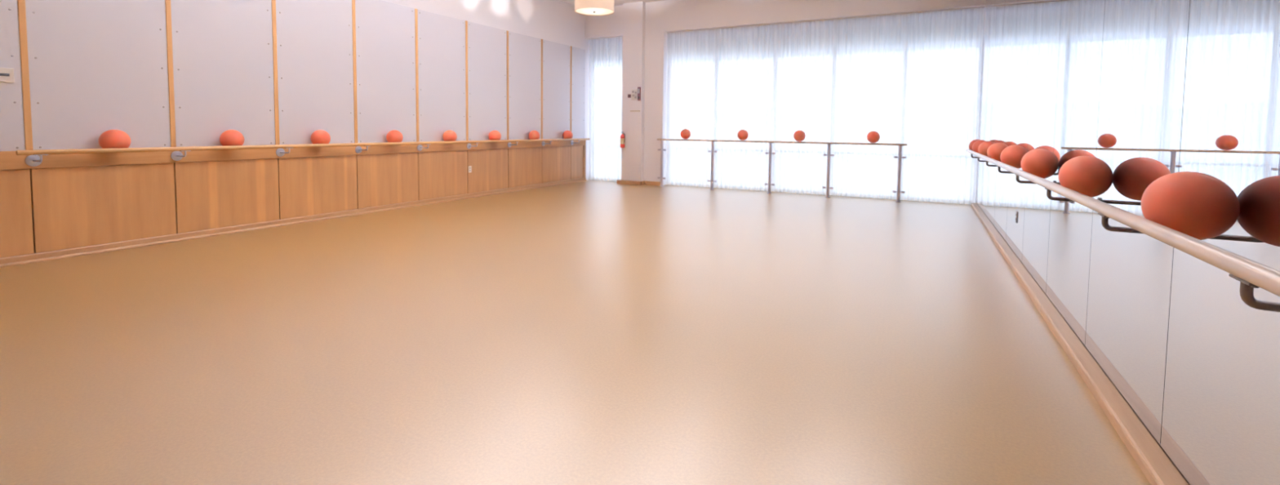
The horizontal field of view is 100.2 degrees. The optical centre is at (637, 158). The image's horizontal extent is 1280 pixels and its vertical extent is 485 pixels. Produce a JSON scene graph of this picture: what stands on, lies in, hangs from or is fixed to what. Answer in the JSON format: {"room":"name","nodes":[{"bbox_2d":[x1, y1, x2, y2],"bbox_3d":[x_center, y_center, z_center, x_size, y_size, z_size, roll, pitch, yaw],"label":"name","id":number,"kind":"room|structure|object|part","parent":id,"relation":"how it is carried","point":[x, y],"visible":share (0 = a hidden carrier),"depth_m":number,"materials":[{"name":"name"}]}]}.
{"room":"exercise studio","nodes":[
{"label":"exercise studio","id":0,"kind":"room"},
{"bbox_2d":[381,0,589,180],"bbox_3d":[-4.548,-1.255,7.466,0.230,4.230,14.220,2,4,28],"label":"wall","id":1,"kind":"structure","parent":0,"point":[557,21],"depth_m":11.29,"materials":[{"name":"white paint"}]},
{"bbox_2d":[0,0,25,151],"bbox_3d":[-5.982,-1.139,4.498,0.021,2.192,1.052,2,4,28],"label":"wall panel","id":2,"kind":"object","parent":1,"relation":"attached to","point":[11,112],"visible":0.96,"depth_m":4.92,"materials":[{"name":"white paint"}]},
{"bbox_2d":[0,67,14,82],"bbox_3d":[-5.780,-0.756,4.864,0.028,0.130,0.150,2,4,28],"label":"thermostat","id":3,"kind":"object","parent":2,"relation":"attached to","point":[6,74],"visible":1,"depth_m":4.88,"materials":[{"name":"white plastic"}]},
{"bbox_2d":[0,168,34,257],"bbox_3d":[-5.994,0.528,4.588,0.018,0.805,1.090,2,4,28],"label":"wainscot panel","id":4,"kind":"object","parent":1,"relation":"attached to","point":[16,233],"visible":1,"depth_m":4.97,"materials":[{"name":"brown wood"}]},
{"bbox_2d":[17,0,32,150],"bbox_3d":[-5.723,-1.164,4.982,0.024,2.192,0.047,2,4,28],"label":"batten","id":5,"kind":"object","parent":1,"relation":"attached to","point":[21,3],"visible":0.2,"depth_m":5.00,"materials":[{"name":"brown wood"}]},
{"bbox_2d":[25,0,170,150],"bbox_3d":[-5.467,-1.188,5.468,0.021,2.192,1.052,2,4,28],"label":"wall panel","id":6,"kind":"object","parent":1,"relation":"attached to","point":[96,67],"visible":0.93,"depth_m":5.43,"materials":[{"name":"white paint"}]},
{"bbox_2d":[31,162,176,253],"bbox_3d":[-5.479,0.479,5.559,0.018,0.805,1.090,2,4,28],"label":"wainscot panel","id":7,"kind":"object","parent":1,"relation":"attached to","point":[77,206],"visible":1,"depth_m":5.49,"materials":[{"name":"brown wood"}]},
{"bbox_2d":[164,0,176,146],"bbox_3d":[-5.207,-1.213,5.953,0.024,2.192,0.047,2,4,28],"label":"batten","id":8,"kind":"object","parent":1,"relation":"attached to","point":[167,2],"visible":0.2,"depth_m":5.96,"materials":[{"name":"brown wood"}]},
{"bbox_2d":[170,0,275,146],"bbox_3d":[-4.951,-1.237,6.439,0.021,2.192,1.052,2,4,28],"label":"wall panel","id":9,"kind":"object","parent":1,"relation":"attached to","point":[222,50],"visible":0.98,"depth_m":6.40,"materials":[{"name":"white paint"}]},
{"bbox_2d":[173,158,279,233],"bbox_3d":[-4.963,0.430,6.529,0.018,0.805,1.090,2,4,28],"label":"wainscot panel","id":10,"kind":"object","parent":1,"relation":"attached to","point":[211,194],"visible":1,"depth_m":6.47,"materials":[{"name":"brown wood"}]},
{"bbox_2d":[271,0,279,144],"bbox_3d":[-4.692,-1.262,6.923,0.024,2.192,0.047,2,4,28],"label":"batten","id":11,"kind":"object","parent":1,"relation":"attached to","point":[273,2],"visible":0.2,"depth_m":6.92,"materials":[{"name":"brown wood"}]},
{"bbox_2d":[0,140,586,169],"bbox_3d":[-4.543,-0.097,7.273,0.042,0.170,13.780,2,4,28],"label":"trim","id":12,"kind":"structure","parent":1,"relation":"attached to","point":[9,160],"depth_m":6.43,"materials":[{"name":"brown wood"}]},
{"bbox_2d":[0,177,586,267],"bbox_3d":[-4.532,0.833,7.314,0.050,0.078,13.780,2,4,28],"label":"baseboard","id":13,"kind":"structure","parent":1,"relation":"attached to","point":[71,252],"depth_m":6.49,"materials":[{"name":"brown wood"}]},
{"bbox_2d":[21,158,573,255],"bbox_3d":[-4.564,0.399,7.309,0.008,0.825,13.780,2,4,28],"label":"trim","id":14,"kind":"structure","parent":1,"relation":"attached to","point":[277,158],"depth_m":5.10,"materials":[{"name":"brown wood"}]},
{"bbox_2d":[16,137,590,166],"bbox_3d":[-3.468,-0.202,9.009,0.226,0.163,9.398,2,4,28],"label":"ballet barre","id":15,"kind":"object","parent":1,"relation":"attached to","point":[33,160],"visible":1,"depth_m":6.37,"materials":[{"name":"brown wood"}]},
{"bbox_3d":[-5.697,0.024,5.049,0.008,0.110,0.110,2,4,28],"label":"wall plate","id":16,"kind":"part","parent":15,"relation":"part of","materials":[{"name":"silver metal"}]},
{"bbox_2d":[98,129,130,148],"bbox_3d":[-5.356,-0.175,5.484,0.239,0.236,0.238,-2,4,-35],"label":"exercise ball","id":17,"kind":"object","parent":15,"relation":"on","point":[110,139],"visible":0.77,"depth_m":5.41,"materials":[{"name":"orange plastic"}]},
{"bbox_3d":[-5.181,-0.025,6.019,0.008,0.110,0.110,2,4,28],"label":"wall plate","id":18,"kind":"part","parent":15,"relation":"part of","materials":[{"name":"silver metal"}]},
{"bbox_2d":[219,129,244,146],"bbox_3d":[-4.861,-0.222,6.415,0.239,0.236,0.239,-2,4,-43],"label":"exercise ball","id":19,"kind":"object","parent":15,"relation":"on","point":[229,137],"visible":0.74,"depth_m":6.33,"materials":[{"name":"orange plastic"}]},
{"bbox_3d":[-4.666,-0.074,6.990,0.008,0.110,0.110,2,4,28],"label":"wall plate","id":20,"kind":"part","parent":15,"relation":"part of","materials":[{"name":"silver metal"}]},
{"bbox_3d":[-3.388,-0.257,8.964,0.046,0.046,9.398,2,4,28],"label":"rail","id":21,"kind":"part","parent":15,"relation":"part of","materials":[{"name":"brown wood"}]},
{"bbox_2d":[310,129,330,143],"bbox_3d":[-4.359,-0.270,7.359,0.238,0.236,0.238,-2,4,-37],"label":"exercise ball","id":22,"kind":"object","parent":15,"relation":"on","point":[319,136],"visible":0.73,"depth_m":7.27,"materials":[{"name":"orange plastic"}]},
{"bbox_3d":[-4.150,-0.123,7.960,0.008,0.110,0.110,2,4,28],"label":"wall plate","id":23,"kind":"part","parent":15,"relation":"part of","materials":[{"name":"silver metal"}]},
{"bbox_2d":[386,129,403,142],"bbox_3d":[-3.811,-0.322,8.391,0.238,0.237,0.237,-2,4,-36],"label":"exercise ball","id":24,"kind":"object","parent":15,"relation":"on","point":[394,135],"visible":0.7,"depth_m":8.30,"materials":[{"name":"orange plastic"}]},
{"bbox_3d":[-3.634,-0.172,8.931,0.008,0.110,0.110,2,4,28],"label":"wall plate","id":25,"kind":"part","parent":15,"relation":"part of","materials":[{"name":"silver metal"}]},
{"bbox_2d":[442,129,457,141],"bbox_3d":[-3.291,-0.372,9.370,0.238,0.237,0.238,-2,4,-37],"label":"exercise ball","id":26,"kind":"object","parent":15,"relation":"on","point":[448,135],"visible":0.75,"depth_m":9.28,"materials":[{"name":"orange plastic"}]},
{"bbox_2d":[488,129,501,140],"bbox_3d":[-2.765,-0.421,10.358,0.237,0.237,0.238,-2,4,-35],"label":"exercise ball","id":27,"kind":"object","parent":15,"relation":"on","point":[494,135],"visible":0.82,"depth_m":10.27,"materials":[{"name":"orange plastic"}]},
{"bbox_2d":[528,130,539,139],"bbox_3d":[-2.208,-0.475,11.408,0.238,0.236,0.238,-2,4,-34],"label":"exercise ball","id":28,"kind":"object","parent":15,"relation":"on","point":[533,135],"visible":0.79,"depth_m":11.32,"materials":[{"name":"orange plastic"}]},
{"bbox_2d":[562,130,573,138],"bbox_3d":[-1.636,-0.529,12.484,0.237,0.236,0.237,-2,4,-39],"label":"exercise ball","id":29,"kind":"object","parent":15,"relation":"on","point":[566,134],"visible":0.84,"depth_m":12.40,"materials":[{"name":"orange plastic"}]},
{"bbox_2d":[275,0,354,144],"bbox_3d":[-4.435,-1.286,7.409,0.021,2.192,1.052,2,4,28],"label":"wall panel","id":30,"kind":"object","parent":1,"relation":"attached to","point":[314,37],"visible":0.95,"depth_m":7.37,"materials":[{"name":"white paint"}]},
{"bbox_2d":[278,155,357,219],"bbox_3d":[-4.447,0.381,7.500,0.018,0.805,1.090,2,4,28],"label":"wainscot panel","id":31,"kind":"object","parent":1,"relation":"attached to","point":[308,185],"visible":1,"depth_m":7.44,"materials":[{"name":"brown wood"}]},
{"bbox_2d":[351,0,357,142],"bbox_3d":[-4.176,-1.311,7.894,0.024,2.192,0.047,2,4,28],"label":"batten","id":32,"kind":"object","parent":1,"relation":"attached to","point":[353,19],"visible":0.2,"depth_m":7.89,"materials":[{"name":"brown wood"}]},
{"bbox_2d":[355,0,416,142],"bbox_3d":[-3.920,-1.335,8.379,0.021,2.192,1.052,2,4,28],"label":"wall panel","id":33,"kind":"object","parent":1,"relation":"attached to","point":[385,36],"visible":0.98,"depth_m":8.33,"materials":[{"name":"white paint"}]},
{"bbox_2d":[356,152,418,208],"bbox_3d":[-3.931,0.332,8.470,0.018,0.805,1.090,2,4,28],"label":"wainscot panel","id":34,"kind":"object","parent":1,"relation":"attached to","point":[384,179],"visible":1,"depth_m":8.42,"materials":[{"name":"brown wood"}]},
{"bbox_2d":[414,8,418,142],"bbox_3d":[-3.660,-1.360,8.864,0.024,2.192,0.047,2,4,28],"label":"batten","id":35,"kind":"object","parent":1,"relation":"attached to","point":[415,10],"visible":0.76,"depth_m":8.85,"materials":[{"name":"brown wood"}]},
{"bbox_2d":[417,8,466,142],"bbox_3d":[-3.404,-1.385,9.350,0.021,2.192,1.052,2,4,28],"label":"wall panel","id":36,"kind":"object","parent":1,"relation":"attached to","point":[442,78],"visible":0.98,"depth_m":9.30,"materials":[{"name":"white paint"}]},
{"bbox_2d":[417,150,467,199],"bbox_3d":[-3.416,0.282,9.440,0.018,0.805,1.090,2,4,28],"label":"wainscot panel","id":37,"kind":"object","parent":1,"relation":"attached to","point":[441,174],"visible":1,"depth_m":9.39,"materials":[{"name":"brown wood"}]},
{"bbox_2d":[465,20,468,140],"bbox_3d":[-3.145,-1.409,9.834,0.024,2.192,0.047,2,4,28],"label":"batten","id":38,"kind":"object","parent":1,"relation":"attached to","point":[466,22],"visible":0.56,"depth_m":9.82,"materials":[{"name":"brown wood"}]},
{"bbox_2d":[467,21,506,140],"bbox_3d":[-2.888,-1.434,10.320,0.021,2.192,1.052,2,4,28],"label":"wall panel","id":39,"kind":"object","parent":1,"relation":"attached to","point":[486,45],"visible":0.96,"depth_m":10.27,"materials":[{"name":"white paint"}]},
{"bbox_2d":[467,148,507,193],"bbox_3d":[-2.900,0.233,10.411,0.018,0.805,1.090,2,4,28],"label":"wainscot panel","id":40,"kind":"object","parent":1,"relation":"attached to","point":[489,172],"visible":1,"depth_m":10.37,"materials":[{"name":"brown wood"}]},
{"bbox_2d":[468,165,471,172],"bbox_3d":[-3.121,0.208,9.961,0.010,0.120,0.072,2,4,28],"label":"wall outlet","id":41,"kind":"object","parent":40,"relation":"attached to","point":[469,166],"visible":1,"depth_m":9.96,"materials":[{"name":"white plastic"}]},
{"bbox_2d":[506,31,508,139],"bbox_3d":[-2.629,-1.458,10.805,0.024,2.192,0.047,2,4,28],"label":"batten","id":42,"kind":"object","parent":1,"relation":"attached to","point":[507,31],"visible":0.56,"depth_m":10.79,"materials":[{"name":"brown wood"}]},
{"bbox_2d":[508,31,541,139],"bbox_3d":[-2.373,-1.483,11.290,0.021,2.192,1.052,2,4,28],"label":"wall panel","id":43,"kind":"object","parent":1,"relation":"attached to","point":[524,51],"visible":0.95,"depth_m":11.24,"materials":[{"name":"white paint"}]},
{"bbox_2d":[507,146,542,187],"bbox_3d":[-2.384,0.184,11.381,0.018,0.805,1.090,2,4,28],"label":"wainscot panel","id":44,"kind":"object","parent":1,"relation":"attached to","point":[524,164],"visible":1,"depth_m":11.34,"materials":[{"name":"brown wood"}]},
{"bbox_2d":[541,39,542,138],"bbox_3d":[-2.113,-1.507,11.775,0.024,2.192,0.047,2,4,28],"label":"batten","id":45,"kind":"object","parent":1,"relation":"attached to","point":[541,39],"visible":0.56,"depth_m":11.76,"materials":[{"name":"brown wood"}]},
{"bbox_2d":[542,146,570,183],"bbox_3d":[-1.869,0.135,12.351,0.018,0.805,1.090,2,4,28],"label":"wainscot panel","id":46,"kind":"object","parent":1,"relation":"attached to","point":[556,161],"visible":1,"depth_m":12.31,"materials":[{"name":"brown wood"}]},
{"bbox_2d":[542,39,570,138],"bbox_3d":[-1.857,-1.532,12.261,0.021,2.192,1.052,2,4,28],"label":"wall panel","id":47,"kind":"object","parent":1,"relation":"attached to","point":[556,56],"visible":0.91,"depth_m":12.23,"materials":[{"name":"white paint"}]},
{"bbox_2d":[569,46,571,131],"bbox_3d":[-1.598,-1.556,12.745,0.024,2.192,0.047,2,4,28],"label":"batten","id":48,"kind":"object","parent":1,"relation":"attached to","point":[571,46],"visible":0.56,"depth_m":12.74,"materials":[{"name":"brown wood"}]},
{"bbox_2d":[570,145,583,179],"bbox_3d":[-1.484,0.099,13.075,0.018,0.805,0.531,2,4,28],"label":"wainscot panel","id":49,"kind":"object","parent":1,"relation":"attached to","point":[577,151],"visible":1,"depth_m":13.06,"materials":[{"name":"brown wood"}]},
{"bbox_2d":[571,46,585,138],"bbox_3d":[-1.451,-1.570,13.024,0.021,2.192,0.582,2,4,28],"label":"wall panel","id":50,"kind":"object","parent":1,"relation":"attached to","point":[578,55],"visible":0.99,"depth_m":13.02,"materials":[{"name":"white paint"}]},
{"bbox_2d":[583,145,586,177],"bbox_3d":[-1.332,0.085,13.339,0.038,0.805,0.078,2,4,28],"label":"trim","id":51,"kind":"structure","parent":1,"relation":"attached to","point":[584,146],"depth_m":13.33,"materials":[{"name":"brown wood"}]},
{"bbox_2d":[0,179,1151,484],"bbox_3d":[-0.783,1.075,5.469,9.015,0.120,14.420,2,4,28],"label":"floor","id":52,"kind":"structure","parent":0,"point":[589,331],"depth_m":3.16,"materials":[{"name":"beige laminate"}]},
{"bbox_2d":[657,138,907,202],"bbox_3d":[2.703,0.190,11.104,5.125,1.090,0.100,2,4,28],"label":"ballet barre","id":53,"kind":"object","parent":52,"relation":"on","point":[661,149],"visible":1,"depth_m":10.97,"materials":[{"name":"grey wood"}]},
{"bbox_3d":[0.550,0.113,12.244,0.058,1.046,0.058,2,4,28],"label":"post","id":54,"kind":"part","parent":53,"relation":"part of","materials":[{"name":"silver metal"}]},
{"bbox_2d":[680,128,690,139],"bbox_3d":[1.065,-0.535,11.938,0.230,0.228,0.230,-2,4,-37],"label":"exercise ball","id":55,"kind":"object","parent":53,"relation":"on","point":[685,133],"visible":1,"depth_m":11.86,"materials":[{"name":"orange plastic"}]},
{"bbox_3d":[1.626,0.156,11.674,0.058,1.046,0.058,2,4,28],"label":"post","id":56,"kind":"part","parent":53,"relation":"part of","materials":[{"name":"silver metal"}]},
{"bbox_2d":[737,129,748,140],"bbox_3d":[2.222,-0.489,11.325,0.230,0.228,0.231,-2,4,-39],"label":"exercise ball","id":57,"kind":"object","parent":53,"relation":"on","point":[742,135],"visible":1,"depth_m":11.24,"materials":[{"name":"orange plastic"}]},
{"bbox_3d":[2.736,0.201,11.086,0.058,1.046,0.058,2,4,28],"label":"post","id":58,"kind":"part","parent":53,"relation":"part of","materials":[{"name":"silver metal"}]},
{"bbox_3d":[2.709,-0.337,11.074,5.125,0.036,0.036,2,4,28],"label":"rail","id":59,"kind":"part","parent":53,"relation":"part of","materials":[{"name":"brown wood"}]},
{"bbox_2d":[793,129,805,141],"bbox_3d":[3.256,-0.447,10.778,0.230,0.228,0.230,-1,4,-33],"label":"exercise ball","id":60,"kind":"object","parent":53,"relation":"on","point":[798,135],"visible":1,"depth_m":10.70,"materials":[{"name":"orange plastic"}]},
{"bbox_3d":[3.756,0.242,10.547,0.058,1.046,0.058,2,4,28],"label":"post","id":61,"kind":"part","parent":53,"relation":"part of","materials":[{"name":"silver metal"}]},
{"bbox_2d":[866,130,879,142],"bbox_3d":[4.461,-0.399,10.139,0.230,0.228,0.230,1,3,15],"label":"exercise ball","id":62,"kind":"object","parent":53,"relation":"on","point":[873,136],"visible":1,"depth_m":10.06,"materials":[{"name":"orange plastic"}]},
{"bbox_3d":[4.865,0.287,9.960,0.058,1.046,0.058,2,4,28],"label":"post","id":63,"kind":"part","parent":53,"relation":"part of","materials":[{"name":"silver metal"}]},
{"bbox_2d":[560,0,664,5],"bbox_3d":[-0.737,-3.282,5.225,9.015,0.150,14.420,2,4,28],"label":"ceiling","id":64,"kind":"structure","parent":0,"point":[616,2],"depth_m":12.34,"materials":[{"name":"white paint"}]},
{"bbox_2d":[574,0,613,15],"bbox_3d":[-0.642,-2.765,7.966,0.584,1.189,0.584,2,4,28],"label":"drum pendant","id":65,"kind":"object","parent":64,"relation":"hanging from","point":[587,7],"visible":1,"depth_m":7.83,"materials":[{"name":"fabric"}]},
{"bbox_2d":[575,7,613,15],"bbox_3d":[-0.648,-2.195,7.998,0.570,0.001,0.570,2,4,28],"label":"diffuser","id":66,"kind":"object","parent":65,"relation":"attached to","point":[587,11],"depth_m":8.00,"materials":[{"name":"white plastic"}]},
{"bbox_2d":[621,1,645,181],"bbox_3d":[-0.107,-1.495,12.575,0.525,4.230,0.140,2,4,28],"label":"column","id":67,"kind":"structure","parent":0,"point":[633,13],"depth_m":12.50,"materials":[{"name":"white paint"}]},
{"bbox_2d":[620,131,625,147],"bbox_3d":[-0.358,-0.434,12.601,0.112,0.384,0.137,0,3,-8],"label":"fire extinguisher","id":68,"kind":"object","parent":67,"relation":"attached to","point":[623,135],"visible":1,"depth_m":12.56,"materials":[{"name":"red metal"}]},
{"bbox_2d":[631,88,637,100],"bbox_3d":[-0.083,-1.474,12.467,0.150,0.250,0.030,2,4,28],"label":"wall control","id":69,"kind":"object","parent":67,"relation":"attached to","point":[634,92],"visible":1,"depth_m":12.46,"materials":[{"name":"white plastic"}]},
{"bbox_2d":[637,87,640,100],"bbox_3d":[0.029,-1.489,12.399,0.070,0.310,0.045,2,4,28],"label":"wall control","id":70,"kind":"object","parent":67,"relation":"attached to","point":[638,88],"visible":1,"depth_m":12.38,"materials":[{"name":"white plastic"}]},
{"bbox_2d":[585,0,986,185],"bbox_3d":[2.455,-1.409,11.513,8.347,4.230,0.380,2,4,28],"label":"wall","id":71,"kind":"structure","parent":0,"point":[662,17],"depth_m":11.87,"materials":[{"name":"white paint"}]},
{"bbox_2d":[588,35,622,181],"bbox_3d":[-0.786,-1.191,13.179,0.998,3.517,0.061,2,4,28],"label":"sheer curtain","id":72,"kind":"object","parent":71,"relation":"hanging from","point":[606,54],"visible":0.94,"depth_m":13.19,"materials":[{"name":"white fabric"}]},
{"bbox_2d":[617,179,660,186],"bbox_3d":[0.011,0.581,12.575,1.120,0.088,0.215,2,4,28],"label":"baseboard","id":73,"kind":"structure","parent":71,"relation":"attached to","point":[619,181],"depth_m":12.51,"materials":[{"name":"brown wood"}]},
{"bbox_2d":[665,6,984,204],"bbox_3d":[3.378,-1.023,10.973,6.153,3.517,0.068,2,4,28],"label":"sheer curtain","id":74,"kind":"object","parent":71,"relation":"hanging from","point":[913,79],"visible":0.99,"depth_m":10.68,"materials":[{"name":"white fabric"}]},
{"bbox_2d":[975,17,984,201],"bbox_3d":[3.464,-1.027,11.149,6.199,3.530,0.070,2,4,28],"label":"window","id":75,"kind":"structure","parent":71,"relation":"in","point":[984,17],"depth_m":9.66,"materials":[{"name":"glass"}]},
{"bbox_2d":[975,8,985,203],"bbox_3d":[3.053,-0.949,3.442,0.288,4.230,14.220,2,4,28],"label":"wall","id":76,"kind":"structure","parent":0,"point":[984,8],"depth_m":9.60,"materials":[{"name":"white paint"}]},
{"bbox_2d":[976,2,986,203],"bbox_3d":[6.040,-1.272,9.383,0.014,4.148,0.025,2,4,28],"label":"trim","id":77,"kind":"structure","parent":76,"relation":"attached to","point":[985,2],"depth_m":9.39,"materials":[{"name":"white plastic"}]},
{"bbox_2d":[977,0,995,213],"bbox_3d":[5.692,-1.239,8.727,0.012,4.148,1.450,2,4,28],"label":"mirror panel","id":78,"kind":"object","parent":76,"relation":"attached to","point":[990,4],"visible":0.89,"depth_m":8.69,"materials":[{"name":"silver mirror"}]},
{"bbox_2d":[985,0,1004,226],"bbox_3d":[5.084,-1.181,7.582,0.012,4.148,1.135,2,4,28],"label":"mirror panel","id":79,"kind":"object","parent":76,"relation":"attached to","point":[999,4],"visible":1,"depth_m":7.57,"materials":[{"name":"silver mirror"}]},
{"bbox_2d":[994,0,1017,240],"bbox_3d":[4.550,-1.131,6.577,0.012,4.148,1.135,2,4,28],"label":"mirror panel","id":80,"kind":"object","parent":76,"relation":"attached to","point":[1011,6],"visible":0.89,"depth_m":6.56,"materials":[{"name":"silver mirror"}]},
{"bbox_2d":[1005,0,1035,262],"bbox_3d":[4.015,-1.080,5.571,0.012,4.148,1.135,2,4,28],"label":"mirror panel","id":81,"kind":"object","parent":76,"relation":"attached to","point":[1025,8],"visible":0.89,"depth_m":5.55,"materials":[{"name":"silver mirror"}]},
{"bbox_2d":[1015,210,1017,222],"bbox_3d":[3.925,0.610,5.551,0.010,0.120,0.072,2,4,28],"label":"wall outlet","id":82,"kind":"object","parent":81,"relation":"attached to","point":[1016,211],"visible":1,"depth_m":5.53,"materials":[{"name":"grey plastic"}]},
{"bbox_2d":[1022,0,1062,293],"bbox_3d":[3.481,-1.029,4.565,0.012,4.148,1.135,2,4,28],"label":"mirror panel","id":83,"kind":"object","parent":76,"relation":"attached to","point":[1047,15],"visible":0.89,"depth_m":4.54,"materials":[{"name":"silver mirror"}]},
{"bbox_2d":[1045,0,1105,346],"bbox_3d":[2.946,-0.978,3.560,0.012,4.148,1.135,2,4,28],"label":"mirror panel","id":84,"kind":"object","parent":76,"relation":"attached to","point":[1082,21],"visible":0.88,"depth_m":3.54,"materials":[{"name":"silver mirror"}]},
{"bbox_2d":[970,203,1188,484],"bbox_3d":[2.758,1.135,3.455,0.097,0.062,13.780,2,4,28],"label":"baseboard","id":85,"kind":"structure","parent":76,"relation":"attached to","point":[1152,460],"depth_m":2.71,"materials":[{"name":"brown wood"}]},
{"bbox_2d":[965,148,1279,311],"bbox_3d":[2.985,0.153,4.004,0.256,0.123,10.650,2,4,28],"label":"ballet barre","id":86,"kind":"object","parent":76,"relation":"attached to","point":[1251,274],"visible":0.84,"depth_m":1.50,"materials":[{"name":"brown wood"}]},
{"bbox_2d":[968,139,979,151],"bbox_3d":[5.433,-0.188,8.575,0.227,0.225,0.228,-2,4,-35],"label":"exercise ball","id":87,"kind":"object","parent":86,"relation":"on","point":[972,142],"visible":0.31,"depth_m":8.55,"materials":[{"name":"orange plastic"}]},
{"bbox_2d":[972,139,985,152],"bbox_3d":[5.119,-0.158,7.984,0.227,0.226,0.227,-2,4,-42],"label":"exercise ball","id":88,"kind":"object","parent":86,"relation":"on","point":[975,145],"visible":0.41,"depth_m":7.94,"materials":[{"name":"orange plastic"}]},
{"bbox_2d":[977,141,995,156],"bbox_3d":[4.660,-0.114,7.119,0.227,0.226,0.227,-2,4,-36],"label":"exercise ball","id":89,"kind":"object","parent":86,"relation":"on","point":[983,148],"visible":0.56,"depth_m":7.07,"materials":[{"name":"orange plastic"}]},
{"bbox_2d":[986,142,1008,161],"bbox_3d":[4.132,-0.064,6.126,0.227,0.226,0.226,-2,4,-38],"label":"exercise ball","id":90,"kind":"object","parent":86,"relation":"on","point":[994,151],"visible":0.53,"depth_m":6.07,"materials":[{"name":"orange plastic"}]},
{"bbox_2d":[1000,145,1027,168],"bbox_3d":[3.571,-0.011,5.071,0.227,0.225,0.227,1,3,12],"label":"exercise ball","id":91,"kind":"object","parent":86,"relation":"on","point":[1012,155],"visible":0.73,"depth_m":5.00,"materials":[{"name":"orange plastic"}]},
{"bbox_2d":[1020,148,1058,178],"bbox_3d":[3.005,0.043,4.005,0.226,0.226,0.228,-2,4,-41],"label":"exercise ball","id":92,"kind":"object","parent":86,"relation":"on","point":[1042,163],"visible":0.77,"depth_m":3.93,"materials":[{"name":"orange plastic"}]},
{"bbox_2d":[1058,155,1113,197],"bbox_3d":[2.407,0.100,2.881,0.227,0.225,0.227,-2,4,-42],"label":"exercise ball","id":93,"kind":"object","parent":86,"relation":"on","point":[1089,175],"visible":0.88,"depth_m":2.81,"materials":[{"name":"orange plastic"}]},
{"bbox_2d":[1140,171,1239,239],"bbox_3d":[1.814,0.157,1.764,0.226,0.226,0.227,-2,4,-35],"label":"exercise ball","id":94,"kind":"object","parent":86,"relation":"on","point":[1199,206],"visible":0.92,"depth_m":1.69,"materials":[{"name":"orange plastic"}]},
{"bbox_2d":[1084,0,1190,446],"bbox_3d":[2.412,-0.927,2.554,0.012,4.148,1.135,2,4,28],"label":"mirror panel","id":95,"kind":"object","parent":76,"relation":"attached to","point":[1145,42],"visible":0.8,"depth_m":2.50,"materials":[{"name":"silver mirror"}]},
{"bbox_2d":[1160,0,1279,484],"bbox_3d":[1.877,-0.876,1.548,0.012,4.148,1.135,2,4,28],"label":"mirror panel","id":96,"kind":"object","parent":76,"relation":"attached to","point":[1220,424],"visible":1,"depth_m":1.74,"materials":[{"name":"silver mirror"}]}
]}

